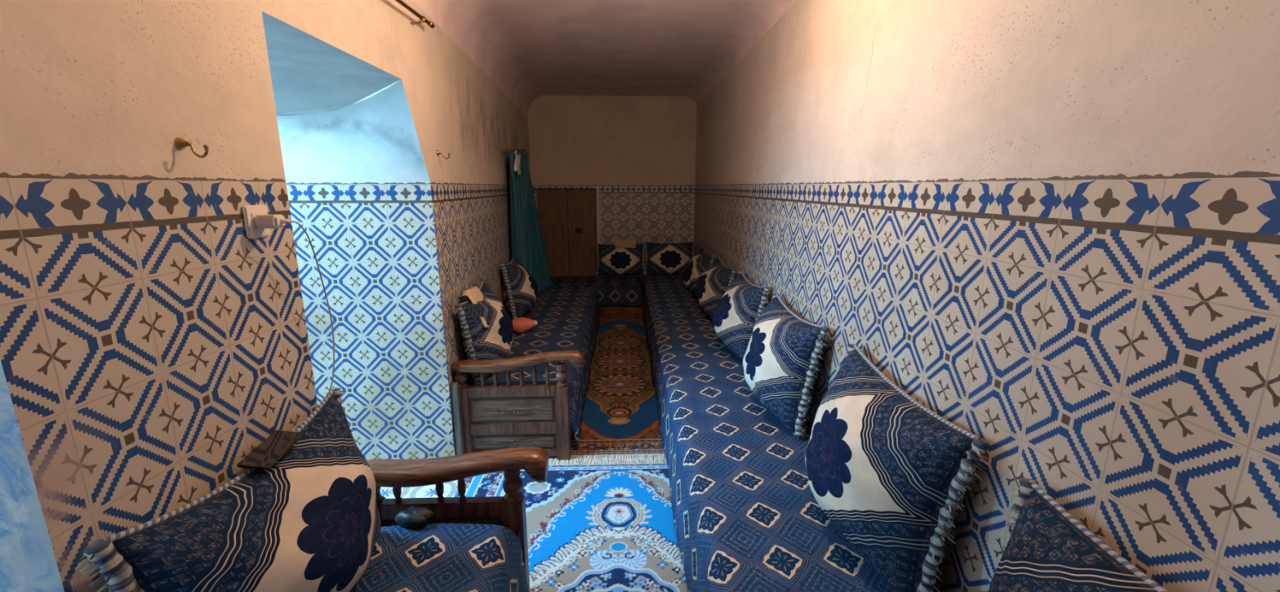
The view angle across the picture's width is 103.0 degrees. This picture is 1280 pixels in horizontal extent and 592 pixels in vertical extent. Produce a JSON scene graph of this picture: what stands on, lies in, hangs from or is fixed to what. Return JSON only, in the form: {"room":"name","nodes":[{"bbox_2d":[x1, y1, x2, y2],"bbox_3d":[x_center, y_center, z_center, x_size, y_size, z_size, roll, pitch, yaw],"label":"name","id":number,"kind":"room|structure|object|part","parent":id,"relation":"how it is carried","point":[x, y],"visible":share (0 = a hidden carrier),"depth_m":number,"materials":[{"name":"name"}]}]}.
{"room":"traditional dwelling","nodes":[
{"label":"traditional dwelling","id":0,"kind":"room"},
{"bbox_2d":[0,0,530,591],"bbox_3d":[-1.106,-0.376,2.713,0.102,2.720,7.833,-1,12,-3],"label":"wall","id":1,"kind":"structure","parent":0,"point":[148,345],"depth_m":1.08,"materials":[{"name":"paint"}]},
{"bbox_2d":[0,359,64,591],"bbox_3d":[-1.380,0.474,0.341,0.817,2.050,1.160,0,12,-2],"label":"door","id":2,"kind":"structure","parent":1,"relation":"attached to","point":[28,562],"depth_m":0.85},
{"bbox_2d":[173,137,208,158],"bbox_3d":[-0.972,-0.323,1.110,0.060,0.043,0.026,0,12,-2],"label":"wall hook","id":3,"kind":"object","parent":1,"relation":"attached to","point":[180,144],"visible":1,"depth_m":1.11,"materials":[{"name":"gold metal"}]},
{"bbox_3d":[-0.963,-0.319,1.111,0.043,0.035,0.010,0,12,-2],"label":"hook arm","id":4,"kind":"part","parent":3,"relation":"part of","materials":[{"name":"gold metal"}]},
{"bbox_2d":[241,204,271,239],"bbox_3d":[-1.002,-0.195,1.331,0.012,0.084,0.084,0,12,-2],"label":"wall socket","id":5,"kind":"object","parent":1,"relation":"attached to","point":[250,212],"visible":0.91,"depth_m":1.31,"materials":[{"name":"white plastic"}]},
{"bbox_2d":[254,214,334,431],"bbox_3d":[-0.954,0.067,1.427,0.085,0.587,0.263,0,12,-2],"label":"charger","id":6,"kind":"object","parent":1,"relation":"attached to","point":[262,221],"visible":0.99,"depth_m":1.33,"materials":[{"name":"white plastic"}]},
{"bbox_2d":[262,11,400,115],"bbox_3d":[-1.438,-0.807,1.861,0.817,0.140,1.170,0,12,-2],"label":"ceiling","id":7,"kind":"structure","parent":1,"relation":"attached to","point":[309,74],"depth_m":2.10,"materials":[{"name":"paint"}]},
{"bbox_2d":[276,79,454,460],"bbox_3d":[-1.439,0.117,2.083,0.817,2.020,1.218,0,12,-2],"label":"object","id":8,"kind":"structure","parent":1,"relation":"attached to","point":[363,202],"depth_m":2.63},
{"bbox_2d":[394,0,435,28],"bbox_3d":[-0.993,-1.110,1.724,0.069,0.088,1.501,0,12,-2],"label":"brass curtain rod","id":9,"kind":"object","parent":1,"relation":"attached to","point":[422,19],"visible":1,"depth_m":2.28,"materials":[{"name":"gold metal"}]},
{"bbox_2d":[436,150,449,159],"bbox_3d":[-1.026,-0.739,2.662,0.065,0.046,0.028,0,12,-2],"label":"wall hook","id":10,"kind":"object","parent":1,"relation":"attached to","point":[438,153],"visible":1,"depth_m":2.66,"materials":[{"name":"gold metal"}]},
{"bbox_2d":[502,149,551,296],"bbox_3d":[-1.128,-0.728,5.157,0.274,1.543,1.342,0,12,-2],"label":"curtain","id":11,"kind":"object","parent":1,"relation":"hanging from","point":[528,246],"visible":0.73,"depth_m":5.23,"materials":[{"name":"fabric"}]},
{"bbox_2d":[514,150,521,174],"bbox_3d":[-1.098,-1.197,4.567,0.026,0.207,0.222,0,12,-2],"label":"paper sheet","id":12,"kind":"object","parent":11,"relation":"attached to","point":[517,161],"visible":1,"depth_m":4.55,"materials":[{"name":"white paper"}]},
{"bbox_2d":[380,318,665,497],"bbox_3d":[-1.993,0.939,3.065,6.200,0.001,8.030,0,12,-2],"label":"floor","id":13,"kind":"structure","parent":0,"point":[451,489],"depth_m":2.69,"materials":[{"name":"tile"}]},
{"bbox_2d":[366,446,548,591],"bbox_3d":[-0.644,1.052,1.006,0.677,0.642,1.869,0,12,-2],"label":"sofa armrest","id":14,"kind":"object","parent":13,"relation":"on","point":[508,510],"visible":0.41,"depth_m":1.81,"materials":[{"name":"brown wood"}]},
{"bbox_3d":[-0.963,0.897,1.863,0.072,0.585,0.072,0,12,-2],"label":"post","id":15,"kind":"part","parent":14,"relation":"part of","materials":[{"name":"brown wood"}]},
{"bbox_2d":[349,523,528,591],"bbox_3d":[-0.672,1.132,0.981,0.595,0.375,1.768,0,12,-2],"label":"mattress","id":16,"kind":"object","parent":14,"relation":"on","point":[431,557],"visible":0.77,"depth_m":1.61,"materials":[{"name":"blue fabric"}]},
{"bbox_2d":[75,387,381,591],"bbox_3d":[-0.864,0.614,1.296,0.295,0.541,0.796,0,12,-2],"label":"cushion","id":17,"kind":"object","parent":16,"relation":"on","point":[308,522],"visible":0.98,"depth_m":1.13,"materials":[{"name":"blue fabric"}]},
{"bbox_2d":[236,430,304,470],"bbox_3d":[-0.923,0.384,1.279,0.073,0.031,0.156,-1,12,-4],"label":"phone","id":18,"kind":"object","parent":17,"relation":"on","point":[265,455],"visible":1,"depth_m":1.27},
{"bbox_2d":[394,505,435,528],"bbox_3d":[-0.772,0.755,1.747,0.116,0.056,0.084,5,13,23],"label":"bag","id":19,"kind":"object","parent":16,"relation":"on","point":[413,517],"visible":1,"depth_m":1.73,"materials":[{"name":"plastic"}]},
{"bbox_3d":[-0.711,0.766,1.844,0.437,0.060,0.044,0,12,-2],"label":"rail","id":20,"kind":"part","parent":14,"relation":"part of","materials":[{"name":"brown wood"}]},
{"bbox_3d":[-0.711,0.876,1.865,0.433,0.163,0.024,0,12,-2],"label":"carved panel","id":21,"kind":"part","parent":14,"relation":"part of","materials":[{"name":"brown wood"}]},
{"bbox_3d":[-0.673,0.606,1.810,0.677,0.107,0.109,0,12,-2],"label":"armrest","id":22,"kind":"part","parent":14,"relation":"part of","materials":[{"name":"brown wood"}]},
{"bbox_3d":[-0.459,0.894,1.879,0.072,0.585,0.072,0,12,-2],"label":"post","id":23,"kind":"part","parent":14,"relation":"part of","materials":[{"name":"brown wood"}]},
{"bbox_2d":[450,382,464,454],"bbox_3d":[-1.026,0.725,2.871,0.039,0.500,0.032,0,12,-2],"label":"wooden board","id":24,"kind":"object","parent":13,"relation":"on","point":[455,386],"visible":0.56,"depth_m":2.85,"materials":[{"name":"wood"}]},
{"bbox_2d":[450,350,583,460],"bbox_3d":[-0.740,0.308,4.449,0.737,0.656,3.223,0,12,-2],"label":"sofa armrest","id":25,"kind":"object","parent":13,"relation":"on","point":[495,416],"visible":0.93,"depth_m":2.90,"materials":[{"name":"brown wood"}]},
{"bbox_3d":[-1.009,0.672,2.918,0.072,0.585,0.072,0,12,-2],"label":"post","id":26,"kind":"part","parent":25,"relation":"part of","materials":[{"name":"brown wood"}]},
{"bbox_3d":[-0.727,0.540,2.900,0.497,0.060,0.044,0,12,-2],"label":"rail","id":27,"kind":"part","parent":25,"relation":"part of","materials":[{"name":"brown wood"}]},
{"bbox_3d":[-0.727,0.650,2.921,0.493,0.163,0.024,0,12,-2],"label":"carved panel","id":28,"kind":"part","parent":25,"relation":"part of","materials":[{"name":"brown wood"}]},
{"bbox_3d":[-0.727,0.762,2.947,0.497,0.067,0.044,0,12,-2],"label":"rail","id":29,"kind":"part","parent":25,"relation":"part of","materials":[{"name":"brown wood"}]},
{"bbox_3d":[-0.727,0.845,2.963,0.493,0.103,0.024,0,12,-2],"label":"carved panel","id":30,"kind":"part","parent":25,"relation":"part of","materials":[{"name":"brown wood"}]},
{"bbox_3d":[-0.727,0.915,2.980,0.497,0.040,0.044,0,12,-2],"label":"rail","id":31,"kind":"part","parent":25,"relation":"part of","materials":[{"name":"brown wood"}]},
{"bbox_3d":[-0.689,0.367,2.864,0.737,0.110,0.096,0,12,-2],"label":"armrest","id":32,"kind":"part","parent":25,"relation":"part of","materials":[{"name":"brown wood"}]},
{"bbox_2d":[468,286,599,443],"bbox_3d":[-0.751,0.376,4.514,0.675,0.376,3.145,0,12,-2],"label":"mattress","id":33,"kind":"object","parent":25,"relation":"on","point":[567,317],"visible":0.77,"depth_m":4.00,"materials":[{"name":"blue fabric"}]},
{"bbox_2d":[453,279,513,385],"bbox_3d":[-0.967,0.212,3.236,0.293,0.532,0.741,-1,12,-5],"label":"cushion","id":34,"kind":"object","parent":33,"relation":"on","point":[495,341],"visible":0.87,"depth_m":3.00,"materials":[{"name":"blue fabric"}]},
{"bbox_2d":[460,286,488,328],"bbox_3d":[-0.980,0.056,3.107,0.190,0.196,0.365,0,12,-2],"label":"cloth","id":35,"kind":"object","parent":34,"relation":"on","point":[474,294],"visible":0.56,"depth_m":3.06,"materials":[{"name":"beige fabric"}]},
{"bbox_2d":[499,258,537,319],"bbox_3d":[-1.074,-0.079,4.573,0.299,0.521,0.683,-1,12,-5],"label":"cushion","id":36,"kind":"object","parent":33,"relation":"on","point":[520,289],"visible":0.93,"depth_m":4.33,"materials":[{"name":"blue fabric"}]},
{"bbox_2d":[511,316,537,333],"bbox_3d":[-0.921,0.230,4.029,0.225,0.124,0.150,0,12,-2],"label":"pouch","id":37,"kind":"object","parent":33,"relation":"on","point":[520,325],"visible":0.91,"depth_m":3.98,"materials":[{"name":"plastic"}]},
{"bbox_3d":[-0.444,0.668,2.937,0.072,0.585,0.072,0,12,-2],"label":"post","id":38,"kind":"part","parent":25,"relation":"part of","materials":[{"name":"brown wood"}]},
{"bbox_2d":[453,456,688,591],"bbox_3d":[-0.080,1.198,1.831,1.696,0.009,2.386,0,12,-2],"label":"rug","id":39,"kind":"object","parent":13,"relation":"on","point":[592,527],"visible":0.44,"depth_m":2.37,"materials":[{"name":"carpet"}]},
{"bbox_2d":[548,319,665,462],"bbox_3d":[-0.177,0.621,4.527,1.530,0.009,3.240,0,12,-2],"label":"rug","id":40,"kind":"object","parent":13,"relation":"on","point":[620,417],"visible":0.33,"depth_m":3.77,"materials":[{"name":"fabric"}]},
{"bbox_2d":[599,306,643,318],"bbox_3d":[-0.587,0.139,6.428,1.280,0.158,0.655,0,12,-2],"label":"wooden bench","id":41,"kind":"object","parent":13,"relation":"on","point":[606,312],"visible":0.13,"depth_m":6.12,"materials":[{"name":"brown wood"}]},
{"bbox_2d":[537,275,643,306],"bbox_3d":[-0.641,-0.071,6.384,1.332,0.283,0.710,0,12,-2],"label":"mattress","id":42,"kind":"object","parent":41,"relation":"on","point":[613,291],"visible":0.7,"depth_m":6.09,"materials":[{"name":"blue fabric"}]},
{"bbox_2d":[595,243,645,276],"bbox_3d":[-0.248,-0.450,6.527,0.671,0.438,0.287,0,12,-2],"label":"cushion","id":43,"kind":"object","parent":42,"relation":"on","point":[611,260],"visible":0.97,"depth_m":6.47,"materials":[{"name":"blue fabric"}]},
{"bbox_2d":[615,239,635,248],"bbox_3d":[-0.184,-0.665,6.474,0.264,0.111,0.058,0,12,-2],"label":"card","id":44,"kind":"object","parent":43,"relation":"on","point":[619,242],"visible":1,"depth_m":6.47,"materials":[{"name":"brown cardboard"}]},
{"bbox_3d":[0.515,0.857,3.066,0.585,0.160,6.200,0,12,-2],"label":"wooden bench","id":45,"kind":"object","parent":13,"relation":"on","visible":0},
{"bbox_2d":[642,275,934,591],"bbox_3d":[0.464,0.616,3.391,0.693,0.376,6.900,0,12,-2],"label":"mattress","id":46,"kind":"object","parent":45,"relation":"on","point":[748,517],"visible":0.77,"depth_m":2.09,"materials":[{"name":"blue fabric"}]},
{"bbox_2d":[643,241,695,276],"bbox_3d":[0.386,-0.468,6.540,0.686,0.448,0.285,0,12,-2],"label":"cushion","id":47,"kind":"object","parent":46,"relation":"on","point":[661,259],"visible":0.8,"depth_m":6.49,"materials":[{"name":"blue fabric"}]},
{"bbox_2d":[683,245,716,296],"bbox_3d":[0.615,-0.240,5.371,0.301,0.498,0.749,0,12,-2],"label":"cushion","id":48,"kind":"object","parent":46,"relation":"on","point":[702,260],"visible":0.64,"depth_m":5.18,"materials":[{"name":"blue fabric"}]},
{"bbox_2d":[695,255,736,319],"bbox_3d":[0.652,-0.051,4.471,0.320,0.523,0.757,0,12,-2],"label":"cushion","id":49,"kind":"object","parent":46,"relation":"on","point":[713,282],"visible":0.61,"depth_m":4.26,"materials":[{"name":"blue fabric"}]},
{"bbox_2d":[711,270,769,359],"bbox_3d":[0.670,0.133,3.553,0.340,0.540,0.774,0,12,-2],"label":"cushion","id":50,"kind":"object","parent":46,"relation":"on","point":[735,317],"visible":0.8,"depth_m":3.31,"materials":[{"name":"fabric"}]},
{"bbox_2d":[742,293,829,440],"bbox_3d":[0.713,0.320,2.651,0.306,0.534,0.788,0,12,-2],"label":"cushion","id":51,"kind":"object","parent":46,"relation":"on","point":[781,358],"visible":1,"depth_m":2.38,"materials":[{"name":"blue fabric"}]},
{"bbox_2d":[804,343,989,591],"bbox_3d":[0.738,0.528,1.673,0.341,0.556,0.790,0,12,-2],"label":"cushion","id":52,"kind":"object","parent":46,"relation":"on","point":[889,472],"visible":1,"depth_m":1.43,"materials":[{"name":"blue fabric"}]},
{"bbox_2d":[988,477,1168,591],"bbox_3d":[0.774,0.717,0.793,0.294,0.576,0.798,0,12,-2],"label":"cushion","id":53,"kind":"object","parent":46,"relation":"on","point":[1047,548],"visible":1,"depth_m":0.96,"materials":[{"name":"blue fabric"}]},
{"bbox_2d":[412,0,796,117],"bbox_3d":[-0.211,-1.526,2.495,2.100,0.260,7.830,0,12,-2],"label":"ceiling","id":54,"kind":"structure","parent":0,"point":[530,50],"depth_m":3.80,"materials":[{"name":"white paint"}]},
{"bbox_2d":[528,95,697,283],"bbox_3d":[-0.343,-1.215,6.635,2.100,2.720,0.140,0,12,-2],"label":"wall","id":55,"kind":"structure","parent":0,"point":[639,152],"depth_m":6.45,"materials":[{"name":"paint"}]},
{"bbox_2d":[537,188,597,276],"bbox_3d":[-0.945,-0.646,6.750,0.757,1.519,0.103,0,12,-2],"label":"door","id":56,"kind":"structure","parent":55,"relation":"in","point":[580,220],"depth_m":6.70,"materials":[{"name":"brown wood"}]},
{"bbox_2d":[596,186,599,243],"bbox_3d":[-0.543,-0.647,6.671,0.030,1.554,0.011,0,12,-2],"label":"trim","id":57,"kind":"structure","parent":55,"relation":"attached to","point":[597,189],"depth_m":6.58,"materials":[{"name":"brown wood"}]},
{"bbox_2d":[693,0,1279,591],"bbox_3d":[0.838,-0.389,2.774,0.001,2.720,7.830,0,12,-2],"label":"wall","id":58,"kind":"structure","parent":0,"point":[1053,226],"depth_m":1.12,"materials":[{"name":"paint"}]}
]}

